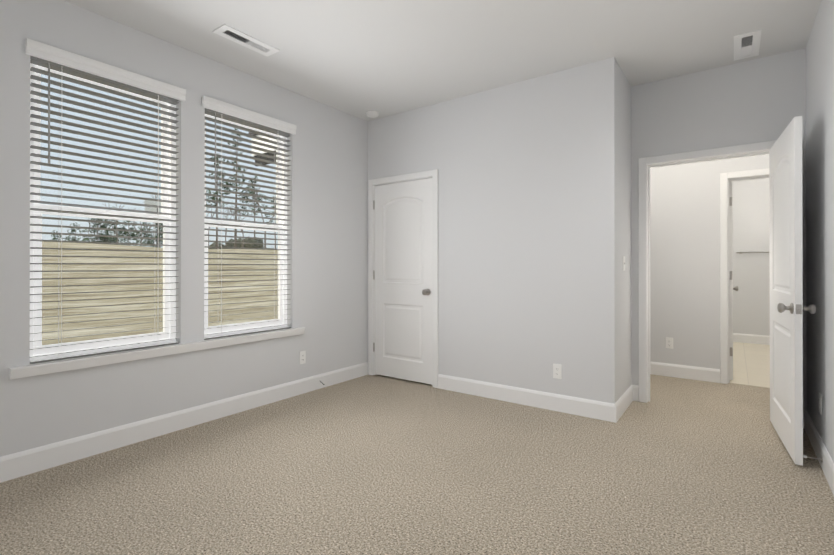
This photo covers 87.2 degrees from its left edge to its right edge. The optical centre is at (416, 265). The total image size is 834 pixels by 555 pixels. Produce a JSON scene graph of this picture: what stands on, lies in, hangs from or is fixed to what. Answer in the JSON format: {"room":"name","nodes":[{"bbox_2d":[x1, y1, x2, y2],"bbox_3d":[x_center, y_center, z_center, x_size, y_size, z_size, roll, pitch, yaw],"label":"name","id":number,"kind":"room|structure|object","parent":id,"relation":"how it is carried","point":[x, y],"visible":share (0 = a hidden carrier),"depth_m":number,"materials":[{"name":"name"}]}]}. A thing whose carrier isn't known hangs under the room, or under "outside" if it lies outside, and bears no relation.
{"room":"empty bedroom","nodes":[
{"label":"empty bedroom","id":0,"kind":"room"},
{"bbox_2d":[0,0,367,456],"bbox_3d":[-0.404,-0.197,5.064,0.160,2.740,9.290,0,0,36],"label":"wall","id":1,"kind":"structure","parent":0,"point":[327,241],"depth_m":3.19,"materials":[{"name":"white paint"}]},
{"bbox_2d":[30,56,178,363],"bbox_3d":[-2.002,-0.335,2.851,0.142,1.793,0.830,0,0,36],"label":"window","id":2,"kind":"structure","parent":1,"relation":"in","point":[40,352],"depth_m":2.78,"materials":[{"name":"white plastic"}]},
{"bbox_2d":[25,38,185,101],"bbox_3d":[-1.926,-1.227,2.798,0.030,0.080,0.874,0,0,36],"label":"blind valance","id":3,"kind":"object","parent":1,"relation":"attached to","point":[40,50],"visible":0.89,"depth_m":2.72,"materials":[{"name":"white"}]},
{"bbox_2d":[48,63,50,163],"bbox_3d":[-2.130,-0.885,2.535,0.016,0.586,0.013,0,0,36],"label":"blind wand","id":4,"kind":"object","parent":3,"relation":"hanging from","point":[49,157],"visible":0.88,"depth_m":2.53,"materials":[{"name":"grey plastic"}]},
{"bbox_2d":[58,259,58,344],"bbox_3d":[-2.122,-0.313,2.607,0.016,1.759,0.009,0,0,15],"label":"blind cord","id":5,"kind":"object","parent":3,"relation":"hanging from","point":[58,259],"depth_m":2.62,"materials":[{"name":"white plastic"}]},
{"bbox_2d":[58,183,61,358],"bbox_3d":[-2.105,-0.321,2.594,0.002,1.743,0.002,0,0,36],"label":"blind cord","id":6,"kind":"object","parent":3,"relation":"hanging from","point":[61,242],"depth_m":2.59,"materials":[{"name":"white fabric"}]},
{"bbox_2d":[158,95,158,235],"bbox_3d":[-1.790,-0.320,3.029,0.002,1.743,0.002,0,0,36],"label":"blind cord","id":7,"kind":"object","parent":3,"relation":"hanging from","point":[158,95],"depth_m":3.03,"materials":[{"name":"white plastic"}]},
{"bbox_2d":[8,327,304,378],"bbox_3d":[-1.657,0.587,3.210,0.129,0.060,2.000,0,0,36],"label":"window sill","id":8,"kind":"structure","parent":1,"relation":"attached to","point":[35,369],"depth_m":2.88,"materials":[{"name":"white paint"}]},
{"bbox_2d":[0,362,367,482],"bbox_3d":[-1.757,1.101,3.041,0.014,0.135,4.190,0,0,36],"label":"baseboard","id":9,"kind":"structure","parent":1,"relation":"attached to","point":[26,462],"depth_m":2.98,"materials":[{"name":"white paint"}]},
{"bbox_2d":[204,108,290,339],"bbox_3d":[-1.421,-0.333,3.656,0.142,1.793,0.805,0,0,36],"label":"window","id":10,"kind":"structure","parent":1,"relation":"in","point":[231,329],"depth_m":3.63,"materials":[{"name":"white plastic"}]},
{"bbox_2d":[202,96,295,134],"bbox_3d":[-1.345,-1.225,3.603,0.030,0.080,0.849,0,0,36],"label":"blind valance","id":11,"kind":"object","parent":1,"relation":"attached to","point":[238,112],"visible":1,"depth_m":3.54,"materials":[{"name":"white"}]},
{"bbox_2d":[215,112,215,188],"bbox_3d":[-1.541,-0.883,3.350,0.016,0.586,0.013,0,0,36],"label":"blind wand","id":12,"kind":"object","parent":11,"relation":"hanging from","point":[215,150],"visible":0.92,"depth_m":3.35,"materials":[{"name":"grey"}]},
{"bbox_2d":[221,299,221,335],"bbox_3d":[-1.519,-0.319,3.404,0.002,1.743,0.002,0,0,36],"label":"blind cord","id":13,"kind":"object","parent":11,"relation":"hanging from","point":[221,299],"depth_m":3.40,"materials":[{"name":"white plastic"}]},
{"bbox_2d":[274,150,274,327],"bbox_3d":[-1.231,-0.310,3.840,0.016,1.759,0.009,0,0,15],"label":"blind cord","id":14,"kind":"object","parent":11,"relation":"hanging from","point":[274,246],"depth_m":3.85,"materials":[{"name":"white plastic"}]},
{"bbox_2d":[277,131,277,327],"bbox_3d":[-1.213,-0.318,3.827,0.002,1.743,0.002,0,0,36],"label":"blind cord","id":15,"kind":"object","parent":11,"relation":"hanging from","point":[277,131],"depth_m":3.84,"materials":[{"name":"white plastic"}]},
{"bbox_2d":[299,351,305,363],"bbox_3d":[-1.050,0.841,4.024,0.008,0.115,0.070,0,0,36],"label":"outlet","id":16,"kind":"object","parent":1,"relation":"attached to","point":[302,357],"visible":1,"depth_m":4.02,"materials":[{"name":"white plastic"}]},
{"bbox_2d":[0,374,833,554],"bbox_3d":[0.598,1.217,2.418,4.880,0.100,6.180,0,0,36],"label":"floor carpet","id":17,"kind":"object","parent":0,"point":[375,465],"visible":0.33,"depth_m":2.34,"materials":[{"name":"beige carpet"}]},
{"bbox_2d":[64,0,820,120],"bbox_3d":[1.509,-1.620,3.685,4.880,0.100,9.290,0,0,36],"label":"ceiling","id":18,"kind":"structure","parent":0,"point":[361,58],"depth_m":3.01,"materials":[{"name":"white paint"}]},
{"bbox_2d":[212,24,279,56],"bbox_3d":[-1.184,-1.568,3.058,0.150,0.008,0.425,0,0,36],"label":"ceiling vent","id":19,"kind":"object","parent":18,"relation":"in","point":[242,39],"visible":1,"depth_m":3.04,"materials":[{"name":"white metal"}]},
{"bbox_2d":[366,111,378,117],"bbox_3d":[-0.457,-1.550,4.482,0.128,0.036,0.128,0,0,36],"label":"smoke detector","id":20,"kind":"object","parent":18,"relation":"attached to","point":[372,114],"visible":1,"depth_m":4.44,"materials":[{"name":"white plastic"}]},
{"bbox_2d":[734,29,761,60],"bbox_3d":[2.352,-1.568,3.124,0.150,0.008,0.425,0,0,36],"label":"ceiling vent","id":21,"kind":"object","parent":18,"relation":"in","point":[746,45],"visible":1,"depth_m":3.11,"materials":[{"name":"white metal"}]},
{"bbox_2d":[368,57,617,403],"bbox_3d":[0.509,-0.199,4.065,2.490,2.740,0.120,0,0,36],"label":"wall","id":22,"kind":"structure","parent":0,"point":[528,234],"depth_m":3.69,"materials":[{"name":"white paint"}]},
{"bbox_2d":[373,178,431,384],"bbox_3d":[-0.141,0.149,4.491,0.770,2.013,0.175,0,0,36],"label":"closet door","id":23,"kind":"structure","parent":22,"relation":"in","point":[402,277],"depth_m":4.46,"materials":[{"name":"white paint"}]},
{"bbox_2d":[368,169,437,387],"bbox_3d":[-0.124,0.122,4.511,0.890,2.100,0.137,0,0,36],"label":"door frame","id":24,"kind":"structure","parent":22,"relation":"attached to","point":[373,183],"depth_m":4.45,"materials":[{"name":"white paint"}]},
{"bbox_2d":[438,374,619,422],"bbox_3d":[0.847,1.103,3.734,1.586,0.135,0.014,0,0,36],"label":"baseboard","id":25,"kind":"structure","parent":22,"relation":"attached to","point":[605,411],"depth_m":3.63,"materials":[{"name":"white paint"}]},
{"bbox_2d":[553,364,561,378],"bbox_3d":[1.132,0.850,3.533,0.070,0.115,0.008,0,0,36],"label":"outlet","id":26,"kind":"object","parent":22,"relation":"attached to","point":[557,371],"visible":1,"depth_m":3.53,"materials":[{"name":"white plastic"}]},
{"bbox_2d":[618,64,630,399],"bbox_3d":[1.664,-0.200,3.640,0.120,2.740,0.545,0,0,36],"label":"wall","id":27,"kind":"structure","parent":0,"point":[624,232],"depth_m":3.58,"materials":[{"name":"white paint"}]},
{"bbox_2d":[623,256,625,270],"bbox_3d":[1.683,-0.020,3.549,0.018,0.115,0.070,0,0,36],"label":"light switch","id":28,"kind":"object","parent":27,"relation":"attached to","point":[624,263],"visible":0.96,"depth_m":3.55,"materials":[{"name":"white plastic"}]},
{"bbox_2d":[618,385,638,416],"bbox_3d":[1.692,1.102,3.548,0.030,0.135,0.655,0,0,36],"label":"baseboard","id":29,"kind":"structure","parent":27,"relation":"attached to","point":[631,394],"depth_m":3.65,"materials":[{"name":"white paint"}]},
{"bbox_2d":[650,154,768,368],"bbox_3d":[2.473,-0.197,4.878,4.720,2.740,0.120,0,0,36],"label":"wall","id":30,"kind":"structure","parent":0,"point":[685,257],"depth_m":4.56,"materials":[{"name":"white paint"}]},
{"bbox_2d":[666,337,672,348],"bbox_3d":[2.679,0.818,4.648,0.070,0.115,0.008,0,0,36],"label":"outlet","id":31,"kind":"object","parent":30,"relation":"attached to","point":[669,342],"visible":1,"depth_m":4.64,"materials":[{"name":"white plastic"}]},
{"bbox_2d":[650,362,719,382],"bbox_3d":[1.778,1.107,5.295,3.102,0.135,0.014,0,0,36],"label":"baseboard","id":32,"kind":"structure","parent":30,"relation":"attached to","point":[656,368],"depth_m":4.55,"materials":[{"name":"white paint"}]},
{"bbox_2d":[729,181,738,379],"bbox_3d":[3.388,0.147,4.757,0.175,2.018,0.771,0,0,36],"label":"bathroom door","id":33,"kind":"structure","parent":30,"relation":"in","point":[735,288],"depth_m":4.44,"materials":[{"name":"white paint"}]},
{"bbox_2d":[720,168,768,383],"bbox_3d":[3.437,0.121,4.180,0.890,2.100,0.154,0,0,36],"label":"door frame","id":34,"kind":"structure","parent":30,"relation":"attached to","point":[725,178],"depth_m":4.36,"materials":[{"name":"white paint"}]},
{"bbox_2d":[631,48,806,409],"bbox_3d":[1.802,-0.199,3.950,4.720,2.740,0.120,0,0,36],"label":"wall","id":35,"kind":"structure","parent":0,"point":[763,99],"depth_m":3.47,"materials":[{"name":"white paint"}]},
{"bbox_2d":[639,140,776,402],"bbox_3d":[2.355,0.120,3.550,0.985,2.100,0.154,0,0,36],"label":"door frame","id":36,"kind":"structure","parent":35,"relation":"attached to","point":[646,162],"depth_m":3.75,"materials":[{"name":"white paint"}]},
{"bbox_2d":[769,116,815,465],"bbox_3d":[2.454,0.142,2.881,0.174,2.018,0.865,0,0,36],"label":"entry door","id":37,"kind":"structure","parent":35,"relation":"in","point":[787,308],"depth_m":2.72,"materials":[{"name":"white paint"}]},
{"bbox_2d":[730,342,769,387],"bbox_3d":[3.319,1.226,6.182,4.880,0.100,3.110,0,0,36],"label":"floor","id":38,"kind":"structure","parent":0,"point":[751,364],"depth_m":5.22,"materials":[{"name":"beige tile"}]},
{"bbox_2d":[733,178,769,335],"bbox_3d":[4.211,-0.191,7.385,4.600,2.740,0.120,0,0,36],"label":"wall","id":39,"kind":"structure","parent":0,"point":[751,271],"depth_m":6.67,"materials":[{"name":"white paint"}]},
{"bbox_2d":[733,333,769,344],"bbox_3d":[5.055,1.110,6.689,2.340,0.135,0.014,0,0,36],"label":"baseboard","id":40,"kind":"structure","parent":39,"relation":"attached to","point":[742,338],"depth_m":6.66,"materials":[{"name":"white paint"}]},
{"bbox_2d":[736,252,769,253],"bbox_3d":[5.410,-0.203,6.397,1.200,0.040,0.078,0,0,36],"label":"towel rail","id":41,"kind":"object","parent":39,"relation":"attached to","point":[751,252],"visible":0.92,"depth_m":6.61,"materials":[{"name":"grey metal"}]},
{"bbox_2d":[806,0,833,461],"bbox_3d":[1.429,-0.206,1.151,0.120,2.740,4.855,0,0,36],"label":"wall","id":42,"kind":"structure","parent":0,"point":[820,204],"depth_m":2.62,"materials":[{"name":"white paint"}]},
{"bbox_2d":[803,409,833,494],"bbox_3d":[1.365,1.097,1.193,0.038,0.135,4.855,0,0,36],"label":"baseboard","id":43,"kind":"structure","parent":42,"relation":"attached to","point":[819,448],"depth_m":2.59,"materials":[{"name":"white paint"}]},
{"bbox_2d":[803,455,822,462],"bbox_3d":[2.286,1.109,2.530,0.083,0.030,0.029,0,0,36],"label":"door stop","id":44,"kind":"object","parent":43,"relation":"attached to","point":[820,459],"visible":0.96,"depth_m":2.52,"materials":[{"name":"grey metal"}]},
{"bbox_2d":[819,393,821,414],"bbox_3d":[2.427,0.828,2.638,0.008,0.115,0.070,0,0,36],"label":"outlet","id":45,"kind":"object","parent":42,"relation":"attached to","point":[820,403],"visible":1,"depth_m":2.61,"materials":[{"name":"white plastic"}]},
{"label":"outside","id":46,"kind":"structure","parent":0,"visible":0},
{"bbox_2d":[42,242,276,344],"bbox_3d":[-18.300,0.109,40.184,70.000,3.531,95.000,0,0,36],"label":"fence","id":47,"kind":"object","parent":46,"point":[143,307],"depth_m":14.65,"materials":[{"name":"beige wood"}]},
{"bbox_2d":[50,128,275,248],"bbox_3d":[-24.545,-5.410,40.362,80.294,15.490,29.650,0,0,36],"label":"scenery","id":48,"kind":"object","parent":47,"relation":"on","point":[114,239],"depth_m":43.30,"materials":[{"name":"green plant"}]}
]}

